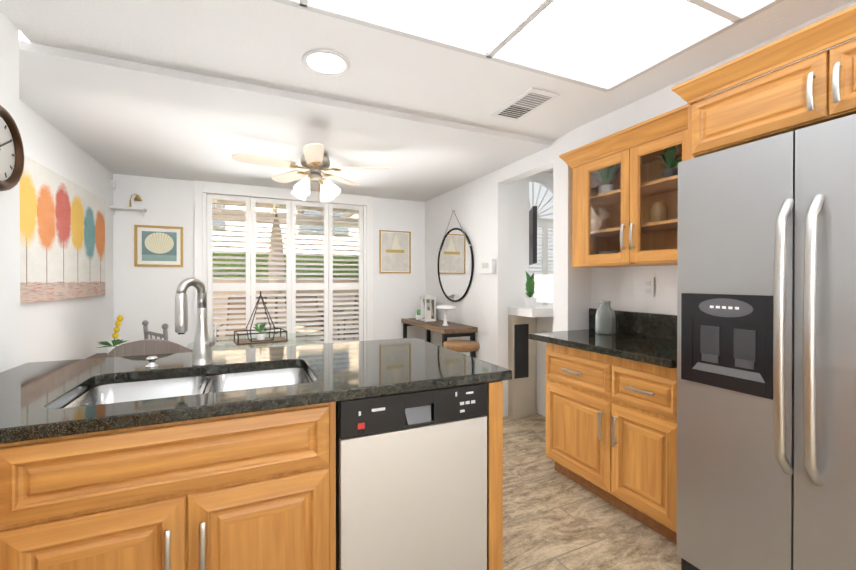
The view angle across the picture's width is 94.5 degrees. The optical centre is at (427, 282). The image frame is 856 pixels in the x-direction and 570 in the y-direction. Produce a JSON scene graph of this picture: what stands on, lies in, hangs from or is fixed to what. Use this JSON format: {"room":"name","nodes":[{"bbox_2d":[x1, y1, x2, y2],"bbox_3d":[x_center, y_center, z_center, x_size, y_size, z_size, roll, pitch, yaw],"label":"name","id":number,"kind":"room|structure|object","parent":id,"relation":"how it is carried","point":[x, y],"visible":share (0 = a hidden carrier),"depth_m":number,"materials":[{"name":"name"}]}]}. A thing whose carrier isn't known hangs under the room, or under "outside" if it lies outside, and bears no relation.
{"room":"kitchen","nodes":[
{"label":"kitchen","id":0,"kind":"room"},
{"bbox_2d":[0,9,20,372],"bbox_3d":[-1.082,0.044,-0.235,0.410,2.450,4.020,0,0,-25],"label":"wall","id":1,"kind":"structure","parent":0,"point":[10,356],"depth_m":1.61,"materials":[{"name":"white paint"}]},
{"bbox_2d":[0,105,23,190],"bbox_3d":[-1.618,-0.509,1.485,0.043,0.330,0.330,0,0,-25],"label":"wall clock","id":2,"kind":"object","parent":1,"relation":"attached to","point":[11,158],"visible":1,"depth_m":1.55,"materials":[{"name":"brown metal"}]},
{"bbox_2d":[19,99,113,364],"bbox_3d":[-2.583,0.030,2.702,0.120,2.450,2.570,0,0,-25],"label":"wall","id":3,"kind":"structure","parent":0,"point":[70,329],"depth_m":2.82,"materials":[{"name":"white paint"}]},
{"bbox_2d":[20,155,104,303],"bbox_3d":[-2.534,-0.300,2.783,0.033,0.830,1.480,0,0,-25],"label":"framed picture","id":4,"kind":"object","parent":3,"relation":"attached to","point":[62,237],"visible":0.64,"depth_m":2.60},
{"bbox_2d":[86,315,128,358],"bbox_3d":[-2.546,0.759,3.201,0.300,0.986,0.302,0,0,-25],"label":"potted plant","id":5,"kind":"object","parent":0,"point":[115,343],"visible":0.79,"depth_m":3.20,"materials":[{"name":"yellow plant"}]},
{"bbox_2d":[113,174,424,348],"bbox_3d":[-1.495,0.021,4.545,3.390,2.450,0.120,0,0,-25],"label":"wall","id":6,"kind":"structure","parent":0,"point":[142,294],"depth_m":3.99,"materials":[{"name":"white paint"}]},
{"bbox_2d":[109,205,146,214],"bbox_3d":[-2.862,-0.668,3.782,0.268,0.095,0.123,0,0,-25],"label":"corner shelf","id":7,"kind":"object","parent":6,"relation":"attached to","point":[113,208],"visible":1,"depth_m":3.76,"materials":[{"name":"white wood"}]},
{"bbox_2d":[126,194,141,206],"bbox_3d":[-2.821,-0.785,3.798,0.130,0.139,0.070,0,0,-25],"label":"light","id":8,"kind":"object","parent":7,"relation":"on","point":[137,198],"visible":0.73,"depth_m":3.79,"materials":[{"name":"brown metal"}]},
{"bbox_2d":[134,225,182,266],"bbox_3d":[-2.668,-0.358,3.927,0.405,0.405,0.022,0,0,-25],"label":"framed picture","id":9,"kind":"object","parent":6,"relation":"attached to","point":[158,246],"visible":1,"depth_m":3.92,"materials":[{"name":"teal paper"}]},
{"bbox_2d":[213,203,358,347],"bbox_3d":[-1.587,0.136,4.554,1.730,2.220,0.023,0,0,-25],"label":"window","id":10,"kind":"structure","parent":6,"relation":"in","point":[285,252],"depth_m":4.50,"materials":[{"name":"clear glass"}]},
{"bbox_2d":[194,180,372,350],"bbox_3d":[-1.552,0.102,4.476,1.880,2.289,0.135,0,0,-25],"label":"window shutters","id":11,"kind":"object","parent":10,"relation":"attached to","point":[206,193],"visible":0.75,"depth_m":4.44,"materials":[{"name":"white wood"}]},
{"bbox_2d":[379,230,410,272],"bbox_3d":[-0.410,-0.381,4.958,0.410,0.530,0.022,0,0,-25],"label":"framed picture","id":12,"kind":"object","parent":6,"relation":"attached to","point":[394,251],"visible":0.98,"depth_m":4.96,"materials":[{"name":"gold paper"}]},
{"bbox_2d":[0,0,852,201],"bbox_3d":[-0.102,-1.110,1.619,3.500,0.160,6.350,0,0,-25],"label":"ceiling","id":13,"kind":"structure","parent":0,"point":[267,43],"depth_m":2.20,"materials":[{"name":"white paint"}]},
{"bbox_2d":[232,143,389,201],"bbox_3d":[-0.929,-0.852,3.169,1.150,0.370,1.156,0,0,-25],"label":"ceiling fan","id":14,"kind":"object","parent":13,"relation":"hanging from","point":[315,161],"visible":1,"depth_m":3.12,"materials":[{"name":"grey metal"}]},
{"bbox_2d":[302,49,349,75],"bbox_3d":[-0.496,-1.067,1.929,0.230,0.008,0.230,0,0,-25],"label":"recessed light","id":15,"kind":"object","parent":13,"relation":"in","point":[324,62],"visible":1,"depth_m":1.92,"materials":[{"name":"white plastic"}]},
{"bbox_2d":[491,87,559,120],"bbox_3d":[0.577,-1.068,2.397,0.200,0.011,0.400,0,0,-25],"label":"ceiling vent","id":16,"kind":"object","parent":13,"relation":"in","point":[527,102],"visible":1,"depth_m":2.37,"materials":[{"name":"white metal"}]},
{"bbox_2d":[272,0,783,91],"bbox_3d":[0.300,-1.072,0.813,2.468,0.020,1.978,0,0,-25],"label":"panels","id":17,"kind":"object","parent":13,"relation":"attached to","point":[605,45],"visible":1,"depth_m":1.67,"materials":[{"name":"white plastic"}]},
{"bbox_2d":[508,172,552,306],"bbox_3d":[2.147,-0.227,4.090,3.100,2.950,3.970,0,0,-25],"label":"wall","id":18,"kind":"structure","parent":0,"point":[518,229],"depth_m":3.81,"materials":[{"name":"white paint"}]},
{"bbox_2d":[529,206,536,264],"bbox_3d":[1.084,-0.473,4.324,0.569,0.560,0.784,0,0,-25],"label":"wall-mounted tv","id":19,"kind":"object","parent":18,"relation":"attached to","point":[533,235],"visible":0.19,"depth_m":3.89,"materials":[{"name":"black plastic"}]},
{"bbox_2d":[529,179,552,305],"bbox_3d":[1.557,-0.181,5.817,1.244,2.682,0.074,0,0,-25],"label":"blinds","id":20,"kind":"object","parent":18,"relation":"attached to","point":[544,224],"visible":0.12,"depth_m":5.88,"materials":[{"name":"white wood"}]},
{"bbox_2d":[529,182,552,303],"bbox_3d":[1.537,-0.170,5.860,1.180,2.640,0.002,0,0,-25],"label":"window glow in the other room","id":21,"kind":"object","parent":18,"relation":"attached to","point":[549,194],"visible":0.12,"depth_m":5.93,"materials":[{"name":"white glass"}]},
{"bbox_2d":[543,168,552,172],"bbox_3d":[2.172,-1.677,4.029,2.860,0.050,3.850,0,0,-25],"label":"ceiling","id":22,"kind":"structure","parent":0,"point":[549,170],"depth_m":5.92,"materials":[{"name":"white paint"}]},
{"bbox_2d":[503,413,680,569],"bbox_3d":[1.545,1.308,2.119,9.200,0.100,7.070,0,0,-25],"label":"floor","id":23,"kind":"structure","parent":0,"point":[553,519],"depth_m":2.06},
{"bbox_2d":[106,339,192,357],"bbox_3d":[-1.517,0.777,2.305,0.584,0.960,0.605,0,0,-25],"label":"upholstered chair","id":24,"kind":"object","parent":23,"relation":"on","point":[148,347],"visible":0.19,"depth_m":2.02,"materials":[{"name":"brown"}]},
{"bbox_2d":[142,320,168,340],"bbox_3d":[-1.835,0.768,3.026,0.422,0.971,0.481,0,0,37],"label":"metal chair","id":25,"kind":"object","parent":23,"relation":"on","point":[164,335],"visible":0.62,"depth_m":2.85,"materials":[{"name":"silver metal"}]},
{"bbox_2d":[187,291,319,350],"bbox_3d":[-1.480,0.663,3.444,1.060,1.176,1.060,0,0,-25],"label":"glass dining table","id":26,"kind":"object","parent":23,"relation":"on","point":[260,340],"visible":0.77,"depth_m":3.37,"materials":[{"name":"clear glass"}]},
{"bbox_2d":[233,291,287,344],"bbox_3d":[-1.437,0.291,3.396,0.432,0.430,0.313,0,0,-25],"label":"holder","id":27,"kind":"object","parent":26,"relation":"on","point":[260,339],"depth_m":3.37,"materials":[{"name":"black metal"}]},
{"bbox_2d":[0,278,511,569],"bbox_3d":[-0.563,0.620,1.702,1.535,1.280,1.028,0,0,-25],"label":"cabinet","id":28,"kind":"object","parent":23,"relation":"on","point":[202,456],"visible":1,"depth_m":1.08,"materials":[{"name":"brown wood"}]},
{"bbox_2d":[0,338,511,443],"bbox_3d":[-0.176,0.375,0.493,1.838,0.038,3.550,0,0,-25],"label":"countertop","id":29,"kind":"structure","parent":28,"relation":"on","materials":[{"name":"stone"}]},
{"bbox_2d":[146,278,216,366],"bbox_3d":[-1.028,0.164,1.650,0.268,0.370,0.140,0,0,-25],"label":"faucet","id":30,"kind":"object","parent":29,"relation":"on","point":[202,352],"depth_m":1.67,"materials":[{"name":"silver metal"}]},
{"bbox_2d":[60,367,312,408],"bbox_3d":[-0.826,0.494,1.456,0.786,0.205,0.486,0,0,-25],"label":"sink","id":31,"kind":"object","parent":29,"relation":"in","point":[181,384],"depth_m":1.61,"materials":[{"name":"silver metal"}]},
{"bbox_2d":[336,383,486,569],"bbox_3d":[-0.152,0.826,1.692,0.576,0.868,0.604,0,0,-25],"label":"dishwasher","id":32,"kind":"object","parent":23,"relation":"on","point":[411,480],"visible":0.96,"depth_m":1.41,"materials":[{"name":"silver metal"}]},
{"bbox_2d":[401,295,477,356],"bbox_3d":[0.085,0.697,4.418,0.376,1.100,1.170,0,0,-25],"label":"console table","id":33,"kind":"object","parent":23,"relation":"on","point":[429,322],"visible":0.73,"depth_m":4.31,"materials":[{"name":"brown wood"}]},
{"bbox_2d":[444,340,479,357],"bbox_3d":[0.299,0.901,3.640,0.351,0.701,0.366,0,0,-25],"label":"round stool","id":34,"kind":"object","parent":23,"relation":"on","point":[464,346],"visible":0.4,"depth_m":3.51,"materials":[{"name":"brown wood"}]},
{"bbox_2d":[508,305,552,417],"bbox_3d":[1.023,0.740,3.674,0.455,1.020,0.377,0,0,-25],"label":"fireplace","id":35,"kind":"object","parent":23,"relation":"on","point":[528,380],"visible":0.71,"depth_m":3.70,"materials":[{"name":"white paint"}]},
{"bbox_2d":[524,272,536,308],"bbox_3d":[0.911,0.061,3.524,0.107,0.338,0.116,0,0,-25],"label":"potted plant","id":36,"kind":"object","parent":35,"relation":"on","point":[530,302],"visible":1,"depth_m":3.50,"materials":[{"name":"green plant"}]},
{"bbox_2d":[533,275,552,306],"bbox_3d":[1.137,0.080,3.680,0.300,0.299,0.300,0,0,-25],"label":"light","id":37,"kind":"object","parent":35,"relation":"on","point":[543,289],"visible":0.65,"depth_m":3.56,"materials":[{"name":"white"}]},
{"bbox_2d":[528,308,676,543],"bbox_3d":[1.158,0.726,2.361,0.600,1.062,1.016,0,0,-25],"label":"base cabinet","id":38,"kind":"object","parent":23,"relation":"on","point":[611,419],"visible":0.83,"depth_m":2.15,"materials":[{"name":"brown wood"}]},
{"bbox_2d":[528,308,676,367],"bbox_3d":[1.155,0.290,2.360,0.596,0.190,1.012,0,0,-25],"label":"countertop","id":39,"kind":"structure","parent":38,"relation":"on","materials":[{"name":"stone"}]},
{"bbox_2d":[595,301,615,334],"bbox_3d":[1.195,0.234,2.663,0.124,0.220,0.124,0,0,-25],"label":"vase","id":40,"kind":"object","parent":39,"relation":"on","point":[605,319],"visible":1,"depth_m":2.62,"materials":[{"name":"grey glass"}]},
{"bbox_2d":[677,114,855,569],"bbox_3d":[1.516,0.373,1.400,0.725,1.767,0.906,0,0,-25],"label":"fridge","id":41,"kind":"object","parent":23,"relation":"on","point":[766,370],"visible":1,"depth_m":1.39,"materials":[{"name":"grey metal"}]},
{"bbox_2d":[425,0,855,416],"bbox_3d":[1.436,0.032,2.327,0.360,2.450,6.350,0,0,-25],"label":"wall","id":42,"kind":"structure","parent":0,"point":[479,205],"depth_m":2.98,"materials":[{"name":"white paint"}]},
{"bbox_2d":[437,210,473,301],"bbox_3d":[0.287,-0.294,4.389,0.032,1.023,0.822,0,0,-25],"label":"round mirror","id":43,"kind":"object","parent":42,"relation":"attached to","point":[455,265],"visible":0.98,"depth_m":4.36,"materials":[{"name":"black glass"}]},
{"bbox_2d":[480,259,494,273],"bbox_3d":[0.578,-0.149,3.741,0.041,0.130,0.239,0,0,-25],"label":"thermostat","id":44,"kind":"object","parent":42,"relation":"attached to","point":[487,266],"visible":1,"depth_m":3.73,"materials":[{"name":"white plastic"}]},
{"bbox_2d":[559,98,703,267],"bbox_3d":[1.269,-0.488,2.373,0.375,0.770,0.942,0,0,-25],"label":"upper cabinet","id":45,"kind":"object","parent":42,"relation":"attached to","point":[624,197],"visible":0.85,"depth_m":2.38,"materials":[{"name":"brown wood"}]},
{"bbox_2d":[643,278,653,296],"bbox_3d":[1.406,0.031,2.522,0.008,0.120,0.074,0,0,-25],"label":"outlet","id":46,"kind":"object","parent":42,"relation":"attached to","point":[648,287],"visible":1,"depth_m":2.52,"materials":[{"name":"white plastic"}]},
{"bbox_2d":[671,4,855,159],"bbox_3d":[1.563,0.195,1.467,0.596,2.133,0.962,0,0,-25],"label":"upper cabinet","id":47,"kind":"object","parent":42,"relation":"attached to","point":[818,88],"visible":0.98,"depth_m":1.46,"materials":[{"name":"brown wood"}]},
{"label":"outside","id":48,"kind":"structure","parent":0,"visible":0},
{"bbox_3d":[-2.638,1.259,9.113,15.000,0.050,9.130,0,0,-25],"label":"patio","id":49,"kind":"object","parent":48,"visible":0},
{"bbox_2d":[216,297,266,346],"bbox_3d":[-2.753,0.734,5.897,0.566,1.034,0.746,0,0,-15],"label":"patio chair","id":50,"kind":"object","parent":49,"relation":"on","point":[236,303],"depth_m":6.14,"materials":[{"name":"brown"}]},
{"bbox_2d":[268,211,284,343],"bbox_3d":[-2.491,0.042,6.498,0.440,2.410,0.440,0,0,-25],"label":"umbrella","id":51,"kind":"object","parent":49,"relation":"on","point":[273,250],"depth_m":6.42,"materials":[{"name":"brown"}]},
{"bbox_2d":[212,205,357,254],"bbox_3d":[-3.548,-1.781,11.091,19.000,6.010,0.350,0,0,-25],"label":"building","id":52,"kind":"structure","parent":49,"relation":"on","point":[282,231],"depth_m":10.74,"materials":[{"name":"beige paint"}]},
{"bbox_2d":[212,199,357,226],"bbox_3d":[-2.242,-0.045,5.831,5.400,2.590,2.820,0,0,-25],"label":"pergola","id":53,"kind":"object","parent":49,"relation":"on","point":[274,210],"depth_m":6.90,"materials":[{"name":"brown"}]},
{"bbox_2d":[213,252,358,279],"bbox_3d":[-2.333,0.332,8.440,15.000,1.810,0.800,0,0,-25],"label":"hedge","id":54,"kind":"object","parent":49,"relation":"on","point":[297,266],"depth_m":7.88,"materials":[{"name":"green plant"}]},
{"bbox_2d":[213,280,358,347],"bbox_3d":[-2.063,0.595,7.850,15.000,1.290,0.260,0,0,-25],"label":"fence","id":55,"kind":"object","parent":49,"relation":"on","point":[284,291],"depth_m":7.45,"materials":[{"name":"beige paint"}]},
{"bbox_2d":[284,296,339,341],"bbox_3d":[-1.808,0.732,6.160,0.566,1.034,0.746,0,0,-45],"label":"patio chair","id":56,"kind":"object","parent":49,"relation":"on","point":[308,317],"depth_m":6.38,"materials":[{"name":"brown"}]},
{"bbox_2d":[319,310,343,340],"bbox_3d":[-1.909,0.873,7.152,0.760,0.740,0.760,0,0,-25],"label":"patio table","id":57,"kind":"object","parent":49,"relation":"on","point":[323,316],"depth_m":7.09,"materials":[{"name":"brown"}]},
{"bbox_2d":[343,295,358,339],"bbox_3d":[-1.087,0.729,6.869,0.566,1.034,0.746,0,0,5],"label":"patio chair","id":58,"kind":"object","parent":49,"relation":"on","point":[354,319],"depth_m":7.10,"materials":[{"name":"brown"}]}
]}

